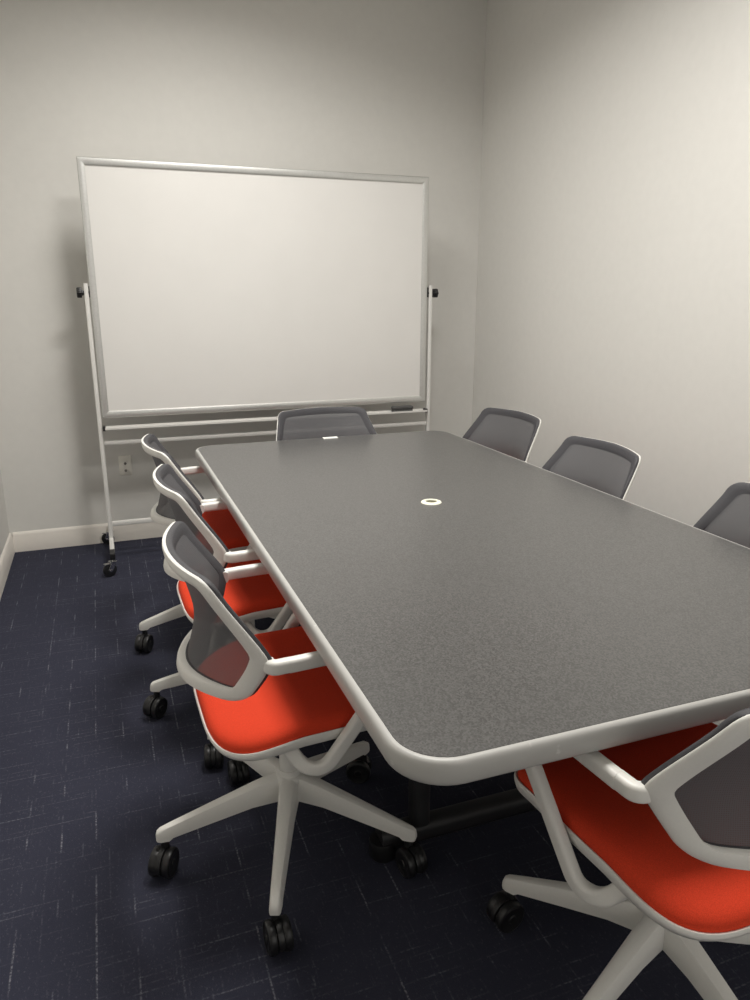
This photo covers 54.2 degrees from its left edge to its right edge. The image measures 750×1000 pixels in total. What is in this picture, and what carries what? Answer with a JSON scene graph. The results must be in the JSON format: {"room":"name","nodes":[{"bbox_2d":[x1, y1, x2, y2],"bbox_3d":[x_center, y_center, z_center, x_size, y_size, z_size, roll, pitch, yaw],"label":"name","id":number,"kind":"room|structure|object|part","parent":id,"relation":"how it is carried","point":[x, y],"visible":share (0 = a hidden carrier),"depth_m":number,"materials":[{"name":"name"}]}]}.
{"room":"conference room","nodes":[
{"label":"conference room","id":0,"kind":"room"},
{"bbox_2d":[0,469,8,557],"bbox_3d":[-1.217,-0.549,1.386,0.120,3.100,5.125,-6,17,-20],"label":"wall","id":1,"kind":"structure","parent":0,"point":[4,528],"depth_m":3.94,"materials":[{"name":"beige paint"}]},
{"bbox_2d":[0,533,14,599],"bbox_3d":[-1.154,0.883,1.810,0.016,0.114,5.125,-6,17,-20],"label":"baseboard","id":2,"kind":"structure","parent":1,"relation":"attached to","point":[8,552],"depth_m":3.80,"materials":[{"name":"beige paint"}]},
{"bbox_2d":[0,0,486,535],"bbox_3d":[-0.718,-1.350,4.257,3.123,3.100,0.120,-6,17,-20],"label":"wall","id":3,"kind":"structure","parent":0,"point":[387,87],"depth_m":4.01,"materials":[{"name":"beige paint"}]},
{"bbox_2d":[13,522,167,551],"bbox_3d":[-0.695,0.106,4.596,2.851,0.114,0.016,-6,17,-20],"label":"baseboard","id":4,"kind":"structure","parent":3,"relation":"attached to","point":[31,540],"depth_m":4.23,"materials":[{"name":"beige paint"}]},
{"bbox_2d":[118,455,131,474],"bbox_3d":[-1.440,-0.199,4.227,0.070,0.114,0.012,-6,17,-20],"label":"wall outlet","id":5,"kind":"object","parent":3,"relation":"attached to","point":[125,465],"visible":1,"depth_m":4.23,"materials":[{"name":"plastic"}]},
{"bbox_2d":[0,537,749,999],"bbox_3d":[0.191,0.852,2.317,3.123,0.100,5.365,-6,17,-20],"label":"floor","id":6,"kind":"structure","parent":0,"point":[89,780],"depth_m":1.86,"materials":[{"name":"blue carpet"}]},
{"bbox_2d":[135,434,291,652],"bbox_3d":[-0.658,0.172,2.973,0.678,0.858,0.684,-7,17,-22],"label":"chair","id":7,"kind":"object","parent":6,"relation":"on","point":[222,522],"visible":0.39,"depth_m":2.92,"materials":[{"name":"white plastic"}]},
{"bbox_3d":[-0.804,0.449,3.003,0.321,0.123,0.054,-6,17,-21],"label":"leg","id":8,"kind":"part","parent":7,"relation":"part of","materials":[{"name":"white plastic"}]},
{"bbox_3d":[-0.800,-0.079,2.854,0.130,0.249,0.486,-7,17,-22],"label":"backrest","id":9,"kind":"part","parent":7,"relation":"part of","materials":[{"name":"grey fabric"}]},
{"bbox_3d":[-0.807,-0.080,2.850,0.169,0.306,0.541,-7,17,-22],"label":"backrest frame","id":10,"kind":"part","parent":7,"relation":"part of","materials":[{"name":"white plastic"}]},
{"bbox_3d":[-0.679,-0.004,3.210,0.271,0.308,0.083,-7,17,-22],"label":"armrest","id":11,"kind":"part","parent":7,"relation":"part of","materials":[{"name":"white plastic"}]},
{"bbox_3d":[-0.581,0.119,3.007,0.486,0.070,0.496,-7,17,-22],"label":"seat","id":12,"kind":"part","parent":7,"relation":"part of","materials":[{"name":"red fabric"}]},
{"bbox_3d":[-0.483,0.119,2.770,0.271,0.308,0.083,-7,17,-22],"label":"armrest","id":13,"kind":"part","parent":7,"relation":"part of","materials":[{"name":"white plastic"}]},
{"bbox_2d":[143,464,292,768],"bbox_3d":[-0.449,0.316,2.458,0.690,0.858,0.666,-6,17,-20],"label":"chair","id":14,"kind":"object","parent":6,"relation":"on","point":[251,598],"visible":0.44,"depth_m":2.24,"materials":[{"name":"white plastic"}]},
{"bbox_3d":[-0.608,0.587,2.507,0.321,0.123,0.054,-2,16,-6],"label":"leg","id":15,"kind":"part","parent":14,"relation":"part of","materials":[{"name":"white plastic"}]},
{"bbox_3d":[-0.594,0.071,2.317,0.130,0.249,0.486,-6,17,-20],"label":"backrest","id":16,"kind":"part","parent":14,"relation":"part of","materials":[{"name":"grey fabric"}]},
{"bbox_3d":[-0.602,0.070,2.314,0.169,0.306,0.541,-6,17,-20],"label":"backrest frame","id":17,"kind":"part","parent":14,"relation":"part of","materials":[{"name":"white plastic"}]},
{"bbox_3d":[-0.462,0.147,2.669,0.271,0.308,0.083,-6,17,-20],"label":"armrest","id":18,"kind":"part","parent":14,"relation":"part of","materials":[{"name":"white plastic"}]},
{"bbox_3d":[-0.400,0.274,2.453,0.486,0.070,0.496,-6,17,-20],"label":"seat","id":19,"kind":"part","parent":14,"relation":"part of","materials":[{"name":"red fabric"}]},
{"bbox_3d":[-0.282,0.272,2.223,0.271,0.308,0.083,-6,17,-20],"label":"armrest","id":20,"kind":"part","parent":14,"relation":"part of","materials":[{"name":"white plastic"}]},
{"bbox_2d":[76,156,438,576],"bbox_3d":[-0.564,-0.740,4.063,1.973,2.030,0.579,-6,17,-20],"label":"whiteboard","id":21,"kind":"object","parent":6,"relation":"on","point":[212,287],"visible":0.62,"depth_m":3.91,"materials":[{"name":"plastic"}]},
{"bbox_3d":[-1.464,-1.029,3.634,0.031,0.050,0.056,-6,17,-20],"label":"knob","id":22,"kind":"part","parent":21,"relation":"part of","materials":[{"name":"black plastic"}]},
{"bbox_3d":[-1.405,-1.032,3.656,0.034,1.250,0.032,-6,17,-20],"label":"frame rail","id":23,"kind":"part","parent":21,"relation":"part of","materials":[{"name":"metal"}]},
{"bbox_3d":[-0.562,-1.701,3.793,1.832,0.034,0.032,-6,17,-20],"label":"frame rail","id":24,"kind":"part","parent":21,"relation":"part of","materials":[{"name":"metal"}]},
{"bbox_3d":[-0.562,-0.530,4.119,1.832,0.034,0.032,-6,17,-20],"label":"frame rail","id":25,"kind":"part","parent":21,"relation":"part of","materials":[{"name":"metal"}]},
{"bbox_2d":[105,408,426,430],"bbox_3d":[-0.551,-0.458,4.122,1.824,0.014,0.062,-6,17,-20],"label":"marker tray","id":26,"kind":"object","parent":21,"relation":"on","point":[190,423],"depth_m":4.00,"materials":[{"name":"silver metal"}]},
{"bbox_2d":[391,405,412,411],"bbox_3d":[0.162,-0.544,4.370,0.132,0.036,0.042,-6,17,-20],"label":"eraser","id":27,"kind":"object","parent":21,"relation":"on","point":[403,407],"visible":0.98,"depth_m":4.35,"materials":[{"name":"grey fabric"}]},
{"bbox_3d":[0.282,-1.199,4.256,0.034,1.250,0.032,-6,17,-20],"label":"frame rail","id":28,"kind":"part","parent":21,"relation":"part of","materials":[{"name":"metal"}]},
{"bbox_3d":[0.348,-1.208,4.279,0.031,0.050,0.056,-6,17,-20],"label":"knob","id":29,"kind":"part","parent":21,"relation":"part of","materials":[{"name":"black plastic"}]},
{"bbox_2d":[148,521,427,956],"bbox_3d":[-0.251,0.498,1.804,0.680,0.858,0.706,-6,17,-20],"label":"chair","id":30,"kind":"object","parent":6,"relation":"on","point":[261,697],"visible":0.85,"depth_m":1.69,"materials":[{"name":"red fabric"}]},
{"bbox_3d":[-0.383,0.245,1.693,0.130,0.249,0.486,-6,17,-20],"label":"backrest","id":31,"kind":"part","parent":30,"relation":"part of","materials":[{"name":"grey fabric"}]},
{"bbox_3d":[-0.391,0.244,1.690,0.169,0.306,0.541,-6,17,-20],"label":"backrest frame","id":32,"kind":"part","parent":30,"relation":"part of","materials":[{"name":"white plastic"}]},
{"bbox_3d":[-0.390,0.771,1.848,0.321,0.123,0.054,-5,16,-18],"label":"leg","id":33,"kind":"part","parent":30,"relation":"part of","materials":[{"name":"white plastic"}]},
{"bbox_3d":[-0.326,0.717,2.040,0.054,0.123,0.321,-11,19,-35],"label":"leg","id":34,"kind":"part","parent":30,"relation":"part of","materials":[{"name":"white plastic"}]},
{"bbox_3d":[-0.252,0.321,2.045,0.271,0.308,0.083,-6,17,-20],"label":"armrest","id":35,"kind":"part","parent":30,"relation":"part of","materials":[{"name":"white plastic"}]},
{"bbox_3d":[-0.190,0.448,1.828,0.486,0.070,0.496,-6,17,-20],"label":"seat","id":36,"kind":"part","parent":30,"relation":"part of","materials":[{"name":"red fabric"}]},
{"bbox_3d":[-0.219,0.804,1.730,0.054,0.123,0.321,0,16,0],"label":"leg","id":37,"kind":"part","parent":30,"relation":"part of","materials":[{"name":"white plastic"}]},
{"bbox_3d":[-0.071,0.446,1.598,0.271,0.308,0.083,-6,17,-20],"label":"armrest","id":38,"kind":"part","parent":30,"relation":"part of","materials":[{"name":"white plastic"}]},
{"bbox_3d":[-0.116,0.717,2.041,0.054,0.123,0.321,11,19,34],"label":"leg","id":39,"kind":"part","parent":30,"relation":"part of","materials":[{"name":"white plastic"}]},
{"bbox_3d":[-0.050,0.771,1.849,0.321,0.123,0.054,5,16,17],"label":"leg","id":40,"kind":"part","parent":30,"relation":"part of","materials":[{"name":"white plastic"}]},
{"bbox_2d":[276,407,376,440],"bbox_3d":[-0.218,0.011,3.551,0.676,0.858,0.683,-6,17,-21],"label":"chair","id":41,"kind":"object","parent":6,"relation":"on","point":[315,422],"visible":0.11,"depth_m":3.65,"materials":[{"name":"grey fabric"}]},
{"bbox_3d":[-0.250,-0.297,3.626,0.541,0.306,0.169,-6,17,-21],"label":"backrest frame","id":42,"kind":"part","parent":41,"relation":"part of","materials":[{"name":"white plastic"}]},
{"bbox_3d":[-0.247,-0.292,3.620,0.486,0.249,0.130,-6,17,-21],"label":"backrest","id":43,"kind":"part","parent":41,"relation":"part of","materials":[{"name":"grey fabric"}]},
{"bbox_2d":[195,431,749,862],"bbox_3d":[0.195,0.369,2.479,1.245,0.745,2.513,-6,17,-20],"label":"conference table","id":44,"kind":"object","parent":6,"relation":"on","point":[482,612],"visible":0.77,"depth_m":1.67,"materials":[{"name":"grey laminate"}]},
{"bbox_3d":[0.114,0.546,1.828,0.045,0.592,0.058,-6,17,-20],"label":"post","id":45,"kind":"part","parent":44,"relation":"part of","materials":[{"name":"black metal"}]},
{"bbox_2d":[462,407,540,461],"bbox_3d":[0.449,0.008,3.560,0.687,0.858,0.668,-7,17,-24],"label":"chair","id":46,"kind":"object","parent":6,"relation":"on","point":[513,433],"visible":0.2,"depth_m":3.57,"materials":[{"name":"grey fabric"}]},
{"bbox_3d":[0.631,-0.269,3.527,0.169,0.306,0.541,-7,17,-24],"label":"backrest frame","id":47,"kind":"part","parent":46,"relation":"part of","materials":[{"name":"white plastic"}]},
{"bbox_2d":[542,436,640,499],"bbox_3d":[0.664,0.219,2.803,0.673,0.858,0.691,-5,16,-17],"label":"chair","id":48,"kind":"object","parent":6,"relation":"on","point":[611,468],"visible":0.16,"depth_m":2.81,"materials":[{"name":"grey fabric"}]},
{"bbox_3d":[0.822,-0.057,2.776,0.130,0.249,0.486,-5,16,-17],"label":"backrest","id":49,"kind":"part","parent":48,"relation":"part of","materials":[{"name":"grey fabric"}]},
{"bbox_3d":[0.829,-0.060,2.778,0.169,0.306,0.541,-5,16,-17],"label":"backrest frame","id":50,"kind":"part","parent":48,"relation":"part of","materials":[{"name":"white plastic"}]},
{"bbox_2d":[486,708,749,999],"bbox_3d":[0.570,0.618,1.373,0.684,0.858,0.675,-8,18,-27],"label":"chair","id":51,"kind":"object","parent":6,"relation":"on","point":[665,818],"visible":0.81,"depth_m":1.23,"materials":[{"name":"fabric"}]},
{"bbox_3d":[0.428,0.846,1.577,0.321,0.123,0.054,10,18,31],"label":"leg","id":52,"kind":"part","parent":51,"relation":"part of","materials":[{"name":"white plastic"}]},
{"bbox_3d":[0.346,0.531,1.292,0.083,0.308,0.271,-8,18,-27],"label":"armrest","id":53,"kind":"part","parent":51,"relation":"part of","materials":[{"name":"white plastic"}]},
{"bbox_3d":[0.440,0.903,1.376,0.321,0.123,0.054,-12,20,-38],"label":"leg","id":54,"kind":"part","parent":51,"relation":"part of","materials":[{"name":"white plastic"}]},
{"bbox_3d":[0.580,0.568,1.397,0.496,0.070,0.486,-8,18,-27],"label":"seat","id":55,"kind":"part","parent":51,"relation":"part of","materials":[{"name":"red fabric"}]},
{"bbox_3d":[0.682,0.394,1.151,0.541,0.306,0.169,-8,18,-27],"label":"backrest frame","id":56,"kind":"part","parent":51,"relation":"part of","materials":[{"name":"white plastic"}]},
{"bbox_3d":[0.643,0.917,1.324,0.054,0.123,0.321,-6,17,-20],"label":"leg","id":57,"kind":"part","parent":51,"relation":"part of","materials":[{"name":"white plastic"}]},
{"bbox_3d":[0.678,0.394,1.158,0.486,0.249,0.130,-8,18,-27],"label":"backrest","id":58,"kind":"part","parent":51,"relation":"part of","materials":[{"name":"grey fabric"}]},
{"bbox_3d":[0.757,0.870,1.494,0.321,0.123,0.054,-1,16,-3],"label":"leg","id":59,"kind":"part","parent":51,"relation":"part of","materials":[{"name":"white plastic"}]},
{"bbox_2d":[693,482,749,724],"bbox_3d":[0.988,0.418,2.092,0.672,0.858,0.683,-6,17,-20],"label":"chair","id":60,"kind":"object","parent":6,"relation":"on","point":[728,518],"visible":0.06,"depth_m":2.20,"materials":[{"name":"grey fabric"}]},
{"bbox_3d":[1.137,0.146,2.049,0.130,0.249,0.486,-6,17,-20],"label":"backrest","id":61,"kind":"part","parent":60,"relation":"part of","materials":[{"name":"grey fabric"}]},
{"bbox_2d":[472,0,749,525],"bbox_3d":[1.599,-0.829,2.389,0.120,3.100,5.125,-6,17,-20],"label":"wall","id":62,"kind":"structure","parent":0,"point":[613,296],"depth_m":3.37,"materials":[{"name":"beige paint"}]}
]}

